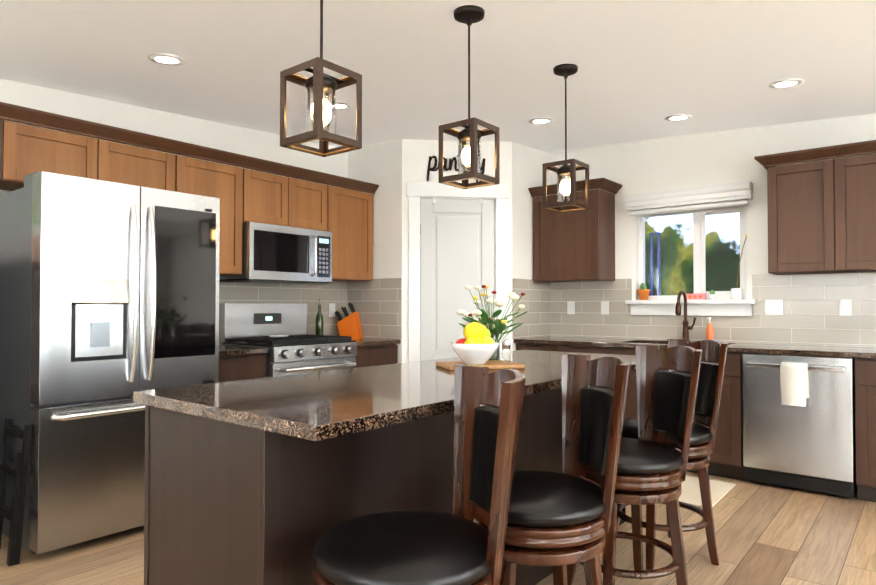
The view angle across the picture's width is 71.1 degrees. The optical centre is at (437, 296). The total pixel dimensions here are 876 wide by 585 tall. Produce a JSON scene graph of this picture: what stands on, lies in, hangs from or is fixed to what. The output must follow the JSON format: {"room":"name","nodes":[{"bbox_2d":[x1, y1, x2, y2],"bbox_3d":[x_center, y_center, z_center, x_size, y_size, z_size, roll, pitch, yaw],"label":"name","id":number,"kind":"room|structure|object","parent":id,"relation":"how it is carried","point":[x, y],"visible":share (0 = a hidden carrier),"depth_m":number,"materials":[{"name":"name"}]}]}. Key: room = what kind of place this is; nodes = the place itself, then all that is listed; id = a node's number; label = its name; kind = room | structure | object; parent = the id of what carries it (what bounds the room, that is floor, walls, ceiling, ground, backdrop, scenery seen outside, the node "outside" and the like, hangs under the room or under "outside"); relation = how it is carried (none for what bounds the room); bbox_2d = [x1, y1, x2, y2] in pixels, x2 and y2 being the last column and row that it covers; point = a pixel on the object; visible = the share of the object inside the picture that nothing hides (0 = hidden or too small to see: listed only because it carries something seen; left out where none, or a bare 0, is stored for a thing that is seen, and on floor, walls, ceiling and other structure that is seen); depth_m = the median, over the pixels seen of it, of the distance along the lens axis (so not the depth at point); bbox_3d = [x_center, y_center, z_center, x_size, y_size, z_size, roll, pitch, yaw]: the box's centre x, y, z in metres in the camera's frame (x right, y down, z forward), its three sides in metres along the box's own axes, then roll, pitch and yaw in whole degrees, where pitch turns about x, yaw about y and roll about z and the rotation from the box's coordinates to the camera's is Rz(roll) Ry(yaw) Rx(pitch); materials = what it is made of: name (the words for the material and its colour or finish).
{"room":"kitchen","nodes":[
{"label":"kitchen","id":0,"kind":"room"},
{"bbox_2d":[0,79,347,194],"bbox_3d":[-2.552,-0.151,3.369,0.150,2.750,8.300,-1,-1,39],"label":"wall","id":1,"kind":"structure","parent":0,"point":[234,139],"depth_m":4.18,"materials":[{"name":"white paint"}]},
{"bbox_2d":[0,102,378,281],"bbox_3d":[-1.513,-0.553,4.236,0.383,0.812,2.753,-1,-1,39],"label":"upper cabinet","id":2,"kind":"object","parent":1,"relation":"attached to","point":[341,214],"visible":0.79,"depth_m":4.07,"materials":[{"name":"brown wood"}]},
{"bbox_2d":[219,222,331,283],"bbox_3d":[-1.187,-0.304,4.581,0.449,0.395,0.740,-1,-1,39],"label":"microwave","id":3,"kind":"object","parent":2,"relation":"attached to","point":[280,254],"visible":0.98,"depth_m":4.42,"materials":[{"name":"silver metal"}]},
{"bbox_2d":[219,281,346,335],"bbox_3d":[-1.352,0.098,4.729,0.008,0.504,1.770,-1,-1,39],"label":"wall tiles","id":4,"kind":"structure","parent":1,"relation":"attached to","point":[311,295],"depth_m":5.02,"materials":[{"name":"beige tile"}]},
{"bbox_2d":[329,303,334,316],"bbox_3d":[-0.910,0.120,5.265,0.006,0.115,0.072,-1,-1,39],"label":"outlet","id":5,"kind":"object","parent":4,"relation":"attached to","point":[331,309],"visible":1,"depth_m":5.26,"materials":[{"name":"white plastic"}]},
{"bbox_2d":[348,139,401,363],"bbox_3d":[-0.513,-0.120,5.264,0.650,2.750,0.110,-1,-1,39],"label":"wall","id":6,"kind":"structure","parent":0,"point":[380,164],"depth_m":5.15,"materials":[{"name":"white paint"}]},
{"bbox_2d":[347,278,401,339],"bbox_3d":[-0.547,0.106,5.211,0.641,0.504,0.008,-1,-1,39],"label":"wall tiles","id":7,"kind":"structure","parent":6,"relation":"attached to","point":[377,304],"depth_m":5.17,"materials":[{"name":"beige tile"}]},
{"bbox_2d":[0,471,875,584],"bbox_3d":[0.388,1.224,0.979,7.700,0.080,8.300,-1,-1,39],"label":"floor","id":8,"kind":"structure","parent":0,"point":[768,534],"depth_m":2.93,"materials":[{"name":"brown wood"}]},
{"bbox_2d":[0,418,31,565],"bbox_3d":[-2.010,0.906,2.877,0.290,0.620,0.085,-1,-1,39],"label":"step stool","id":9,"kind":"object","parent":8,"relation":"on","point":[14,514],"visible":1,"depth_m":2.80,"materials":[{"name":"black plastic"}]},
{"bbox_2d":[0,171,219,553],"bbox_3d":[-1.822,0.326,3.374,0.901,1.795,0.900,-1,-1,39],"label":"refrigerator","id":10,"kind":"object","parent":8,"relation":"on","point":[109,298],"visible":0.88,"depth_m":3.00,"materials":[{"name":"silver metal"}]},
{"bbox_2d":[219,345,268,382],"bbox_3d":[-1.505,0.787,4.022,0.636,0.895,0.479,-1,-1,39],"label":"base cabinet","id":11,"kind":"object","parent":8,"relation":"on","point":[236,363],"visible":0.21,"depth_m":3.89,"materials":[{"name":"brown wood"}]},
{"bbox_2d":[219,303,356,377],"bbox_3d":[-1.067,0.637,4.469,0.708,1.170,0.740,-1,-1,39],"label":"range","id":12,"kind":"object","parent":8,"relation":"on","point":[298,350],"visible":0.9,"depth_m":4.41,"materials":[{"name":"silver metal"}]},
{"bbox_2d":[269,335,288,336],"bbox_3d":[-1.164,0.294,4.488,0.108,0.012,0.165,-1,-1,39],"label":"spoon rest","id":13,"kind":"object","parent":12,"relation":"on","point":[278,335],"visible":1,"depth_m":4.48,"materials":[{"name":"white ceramic"}]},
{"bbox_2d":[351,338,400,367],"bbox_3d":[-0.714,0.804,5.003,0.636,0.895,0.519,-1,-1,39],"label":"base cabinet","id":14,"kind":"object","parent":8,"relation":"on","point":[373,352],"visible":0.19,"depth_m":4.84,"materials":[{"name":"brown wood"}]},
{"bbox_2d":[315,299,322,334],"bbox_3d":[-0.971,0.188,5.024,0.074,0.335,0.074,-1,-1,39],"label":"oil bottle","id":15,"kind":"object","parent":14,"relation":"on","point":[319,324],"visible":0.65,"depth_m":5.00,"materials":[{"name":"green glass"}]},
{"bbox_2d":[335,302,362,338],"bbox_3d":[-0.763,0.206,5.227,0.235,0.305,0.100,0,-1,14],"label":"knife block","id":16,"kind":"object","parent":14,"relation":"on","point":[349,325],"visible":1,"depth_m":5.18,"materials":[{"name":"orange wood"}]},
{"bbox_2d":[144,385,625,584],"bbox_3d":[0.038,0.779,2.635,0.650,0.865,2.318,-1,-1,39],"label":"kitchen island","id":17,"kind":"object","parent":8,"relation":"on","point":[266,481],"depth_m":1.75,"materials":[{"name":"brown wood"}]},
{"bbox_2d":[133,350,635,441],"bbox_3d":[0.132,0.328,2.573,0.881,0.035,2.380,-1,-1,39],"label":"island countertop","id":18,"kind":"structure","parent":17,"relation":"on","point":[324,406],"depth_m":1.84,"materials":[{"name":"brown stone"}]},
{"bbox_2d":[436,360,524,370],"bbox_3d":[0.183,0.303,2.700,0.340,0.018,0.230,0,-1,-15],"label":"cutting board","id":19,"kind":"object","parent":18,"relation":"on","point":[490,364],"visible":0.77,"depth_m":2.62,"materials":[{"name":"brown wood"}]},
{"bbox_2d":[450,322,499,364],"bbox_3d":[0.160,0.202,2.650,0.214,0.181,0.214,-1,-1,39],"label":"fruit bowl","id":20,"kind":"object","parent":19,"relation":"on","point":[477,345],"visible":1,"depth_m":2.60,"materials":[{"name":"white ceramic"}]},
{"bbox_2d":[502,339,510,361],"bbox_3d":[0.308,0.244,2.761,0.044,0.100,0.044,-1,-1,39],"label":"salt grinder","id":21,"kind":"object","parent":19,"relation":"on","point":[506,343],"visible":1,"depth_m":2.75,"materials":[{"name":"clear glass"}]},
{"bbox_2d":[457,285,527,359],"bbox_3d":[0.244,0.132,2.895,0.360,0.368,0.315,-1,-1,39],"label":"vase","id":22,"kind":"object","parent":18,"relation":"on","point":[497,327],"visible":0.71,"depth_m":2.86,"materials":[{"name":"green plant"}]},
{"bbox_2d":[312,365,525,584],"bbox_3d":[-0.047,0.690,1.506,0.542,1.005,0.542,-1,-1,39],"label":"stool","id":23,"kind":"object","parent":8,"relation":"on","point":[461,545],"visible":1,"depth_m":1.44,"materials":[{"name":"black leather"}]},
{"bbox_2d":[479,354,631,584],"bbox_3d":[0.331,0.697,1.920,0.542,1.005,0.542,-1,-1,39],"label":"stool","id":24,"kind":"object","parent":8,"relation":"on","point":[559,522],"visible":0.69,"depth_m":1.80,"materials":[{"name":"brown wood"}]},
{"bbox_2d":[567,344,702,584],"bbox_3d":[0.772,0.706,2.451,0.542,1.005,0.542,-1,-1,39],"label":"stool","id":25,"kind":"object","parent":8,"relation":"on","point":[651,470],"visible":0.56,"depth_m":2.36,"materials":[{"name":"brown wood"}]},
{"bbox_2d":[616,339,727,569],"bbox_3d":[1.088,0.714,2.916,0.542,1.005,0.542,-1,-1,39],"label":"stool","id":26,"kind":"object","parent":8,"relation":"on","point":[706,411],"visible":0.42,"depth_m":2.79,"materials":[{"name":"brown wood"}]},
{"bbox_2d":[513,336,875,501],"bbox_3d":[2.112,0.792,4.320,3.297,0.895,0.636,-1,-1,39],"label":"base cabinet","id":27,"kind":"object","parent":8,"relation":"on","point":[726,457],"depth_m":4.06,"materials":[{"name":"brown wood"}]},
{"bbox_2d":[675,290,695,340],"bbox_3d":[1.901,0.153,4.708,0.112,0.396,0.231,-1,-1,39],"label":"faucet","id":28,"kind":"object","parent":27,"relation":"on","point":[686,327],"visible":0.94,"depth_m":4.77,"materials":[{"name":"brown metal"}]},
{"bbox_2d":[706,317,713,339],"bbox_3d":[2.061,0.256,4.651,0.056,0.187,0.063,-1,-1,39],"label":"soap bottle","id":29,"kind":"object","parent":27,"relation":"on","point":[709,332],"visible":0.9,"depth_m":4.63,"materials":[{"name":"orange plastic"}]},
{"bbox_2d":[742,353,856,497],"bbox_3d":[2.404,0.795,4.048,0.600,0.840,0.642,-1,-1,39],"label":"dishwasher","id":30,"kind":"object","parent":27,"relation":"in","point":[810,446],"visible":0.9,"depth_m":3.81,"materials":[{"name":"silver metal"}]},
{"bbox_2d":[780,362,808,406],"bbox_3d":[2.214,0.545,3.807,0.148,0.262,0.066,-1,-1,39],"label":"towel","id":31,"kind":"object","parent":30,"relation":"hanging from","point":[794,381],"visible":0.96,"depth_m":3.78,"materials":[{"name":"white fabric"}]},
{"bbox_2d":[679,476,735,506],"bbox_3d":[1.393,1.229,4.060,0.940,0.011,0.590,-1,-1,39],"label":"area rug","id":32,"kind":"object","parent":8,"relation":"on","point":[691,493],"visible":0.25,"depth_m":3.85,"materials":[{"name":"beige fabric"}]},
{"bbox_2d":[0,0,875,152],"bbox_3d":[0.388,-1.280,1.020,7.400,0.330,8.000,-1,-1,39],"label":"ceiling","id":33,"kind":"structure","parent":0,"point":[646,68],"depth_m":3.10,"materials":[{"name":"white paint"}]},
{"bbox_2d":[148,53,185,64],"bbox_3d":[-1.364,-1.190,3.085,0.175,0.017,0.175,-1,-1,39],"label":"recessed light","id":34,"kind":"object","parent":33,"relation":"in","point":[165,59],"visible":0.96,"depth_m":3.08,"materials":[{"name":"white"}]},
{"bbox_2d":[280,0,361,156],"bbox_3d":[-0.363,-0.798,1.913,0.178,0.671,0.178,-1,-1,39],"label":"pendant light","id":35,"kind":"object","parent":33,"relation":"hanging from","point":[320,85],"visible":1,"depth_m":1.88,"materials":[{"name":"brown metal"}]},
{"bbox_2d":[329,102,350,109],"bbox_3d":[-0.649,-1.232,3.974,0.175,0.017,0.175,-1,-1,39],"label":"recessed light","id":36,"kind":"object","parent":33,"relation":"in","point":[341,105],"visible":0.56,"depth_m":3.97,"materials":[{"name":"white"}]},
{"bbox_2d":[439,5,499,188],"bbox_3d":[0.127,-0.811,2.506,0.178,0.702,0.178,-1,-1,39],"label":"pendant light","id":37,"kind":"object","parent":33,"relation":"hanging from","point":[470,135],"visible":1,"depth_m":2.48,"materials":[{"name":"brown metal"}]},
{"bbox_2d":[529,118,552,123],"bbox_3d":[0.736,-1.252,4.387,0.175,0.017,0.175,-1,-1,39],"label":"recessed light","id":38,"kind":"object","parent":33,"relation":"in","point":[540,120],"visible":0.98,"depth_m":4.37,"materials":[{"name":"white"}]},
{"bbox_2d":[542,64,588,211],"bbox_3d":[0.670,-0.827,3.213,0.178,0.738,0.178,-1,-1,39],"label":"pendant light","id":39,"kind":"object","parent":33,"relation":"hanging from","point":[566,191],"visible":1,"depth_m":3.19,"materials":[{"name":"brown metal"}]},
{"bbox_2d":[665,114,691,120],"bbox_3d":[1.673,-1.243,4.274,0.175,0.017,0.175,-1,-1,39],"label":"recessed light","id":40,"kind":"object","parent":33,"relation":"in","point":[678,117],"visible":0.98,"depth_m":4.27,"materials":[{"name":"white"}]},
{"bbox_2d":[769,78,803,87],"bbox_3d":[1.954,-1.193,3.443,0.175,0.017,0.175,-1,-1,39],"label":"recessed light","id":41,"kind":"object","parent":33,"relation":"in","point":[787,83],"visible":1,"depth_m":3.43,"materials":[{"name":"white"}]},
{"bbox_2d":[402,139,511,362],"bbox_3d":[0.157,-0.122,5.121,0.919,2.750,0.110,0,-1,-6],"label":"wall","id":42,"kind":"structure","parent":0,"point":[416,154],"depth_m":5.06,"materials":[{"name":"white paint"}]},
{"bbox_2d":[427,151,484,181],"bbox_3d":[0.151,-1.080,5.071,0.486,0.297,0.022,0,-1,-6],"label":"word sign","id":43,"kind":"object","parent":42,"relation":"attached to","point":[482,168],"visible":0.52,"depth_m":5.06,"materials":[{"name":"grey metal"}]},
{"bbox_2d":[420,198,493,360],"bbox_3d":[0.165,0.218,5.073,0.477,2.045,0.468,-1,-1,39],"label":"pantry door","id":44,"kind":"structure","parent":42,"relation":"in","point":[456,246],"depth_m":5.07,"materials":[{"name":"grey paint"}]},
{"bbox_2d":[406,182,508,361],"bbox_3d":[0.158,0.163,5.103,0.851,2.180,0.134,0,-1,-6],"label":"door frame","id":45,"kind":"structure","parent":42,"relation":"attached to","point":[498,194],"depth_m":5.03,"materials":[{"name":"white wood"}]},
{"bbox_2d":[512,142,549,350],"bbox_3d":[0.781,-0.117,5.404,0.110,2.750,0.650,-1,-1,39],"label":"wall","id":46,"kind":"structure","parent":0,"point":[527,168],"depth_m":5.28,"materials":[{"name":"white paint"}]},
{"bbox_2d":[512,278,550,338],"bbox_3d":[0.824,0.109,5.359,0.008,0.504,0.641,-1,-1,39],"label":"wall tiles","id":47,"kind":"structure","parent":46,"relation":"attached to","point":[536,302],"depth_m":5.35,"materials":[{"name":"beige tile"}]},
{"bbox_2d":[550,113,875,346],"bbox_3d":[3.002,-0.139,4.129,7.550,2.750,0.150,-1,-1,39],"label":"wall","id":48,"kind":"structure","parent":0,"point":[683,162],"depth_m":4.78,"materials":[{"name":"white paint"}]},
{"bbox_2d":[528,178,621,282],"bbox_3d":[1.175,-0.536,5.259,0.690,0.812,0.383,-1,-1,39],"label":"upper cabinet","id":49,"kind":"object","parent":48,"relation":"attached to","point":[575,246],"visible":0.98,"depth_m":5.15,"materials":[{"name":"brown wood"}]},
{"bbox_2d":[625,205,756,315],"bbox_3d":[2.001,-0.276,4.881,0.980,0.860,0.187,-1,-1,39],"label":"window","id":50,"kind":"structure","parent":48,"relation":"in","point":[658,305],"depth_m":4.86,"materials":[{"name":"white wood"}]},
{"bbox_2d":[637,283,649,299],"bbox_3d":[1.704,-0.039,5.082,0.106,0.145,0.108,-1,-1,39],"label":"pot","id":51,"kind":"object","parent":50,"relation":"on","point":[643,291],"visible":0.92,"depth_m":5.05,"materials":[{"name":"orange ceramic"}]},
{"bbox_2d":[624,181,752,248],"bbox_3d":[1.947,-0.595,4.827,0.950,0.485,0.097,-1,-1,39],"label":"blind","id":52,"kind":"object","parent":50,"relation":"attached to","point":[718,196],"visible":0.98,"depth_m":4.77,"materials":[{"name":"white fabric"}]},
{"bbox_2d":[686,293,705,299],"bbox_3d":[2.036,0.005,4.839,0.140,0.050,0.042,-1,-1,39],"label":"box","id":53,"kind":"object","parent":50,"relation":"on","point":[697,296],"visible":0.98,"depth_m":4.82,"materials":[{"name":"pink"}]},
{"bbox_2d":[708,290,715,299],"bbox_3d":[2.124,-0.010,4.750,0.055,0.077,0.056,-1,-1,39],"label":"cactus","id":54,"kind":"object","parent":50,"relation":"on","point":[712,295],"visible":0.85,"depth_m":4.73,"materials":[{"name":"white ceramic"}]},
{"bbox_2d":[731,234,746,299],"bbox_3d":[2.273,-0.220,4.627,0.121,0.492,0.080,-1,-1,39],"label":"potted plant","id":55,"kind":"object","parent":50,"relation":"on","point":[736,293],"visible":0.9,"depth_m":4.61,"materials":[{"name":"white ceramic"}]},
{"bbox_2d":[550,272,875,346],"bbox_3d":[2.311,0.096,4.579,3.297,0.504,0.008,-1,-1,39],"label":"wall tiles","id":56,"kind":"structure","parent":48,"relation":"attached to","point":[810,316],"depth_m":4.51,"materials":[{"name":"beige tile"}]},
{"bbox_2d":[567,301,574,313],"bbox_3d":[1.187,0.104,5.474,0.072,0.115,0.006,-1,-1,39],"label":"outlet","id":57,"kind":"object","parent":56,"relation":"attached to","point":[570,307],"visible":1,"depth_m":5.47,"materials":[{"name":"white plastic"}]},
{"bbox_2d":[601,301,608,313],"bbox_3d":[1.436,0.101,5.273,0.072,0.115,0.006,-1,-1,39],"label":"outlet","id":58,"kind":"object","parent":56,"relation":"attached to","point":[604,307],"visible":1,"depth_m":5.27,"materials":[{"name":"white plastic"}]},
{"bbox_2d":[765,299,782,314],"bbox_3d":[2.445,0.082,4.461,0.118,0.115,0.007,-1,-1,39],"label":"light switch","id":59,"kind":"object","parent":56,"relation":"attached to","point":[773,306],"visible":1,"depth_m":4.46,"materials":[{"name":"white plastic"}]},
{"bbox_2d":[839,299,851,315],"bbox_3d":[2.784,0.077,4.188,0.072,0.115,0.006,-1,-1,39],"label":"outlet","id":60,"kind":"object","parent":56,"relation":"attached to","point":[845,307],"visible":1,"depth_m":4.19,"materials":[{"name":"white plastic"}]},
{"bbox_2d":[754,140,875,274],"bbox_3d":[2.649,-0.561,4.072,0.914,0.802,0.383,-1,-1,39],"label":"upper cabinet","id":61,"kind":"object","parent":48,"relation":"attached to","point":[821,217],"visible":1,"depth_m":4.01,"materials":[{"name":"brown wood"}]},
{"label":"outside","id":62,"kind":"structure","parent":0,"visible":0},
{"bbox_2d":[645,213,739,295],"bbox_3d":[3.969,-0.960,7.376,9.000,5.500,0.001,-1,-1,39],"label":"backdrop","id":63,"kind":"structure","parent":62,"point":[677,286],"depth_m":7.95,"materials":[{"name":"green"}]},
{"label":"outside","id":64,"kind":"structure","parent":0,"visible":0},
{"bbox_2d":[649,232,661,295],"bbox_3d":[2.311,0.326,6.507,0.120,2.000,0.040,-1,-1,39],"label":"post","id":65,"kind":"object","parent":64,"point":[658,260],"depth_m":6.50,"materials":[{"name":"blue paint"}]}
]}

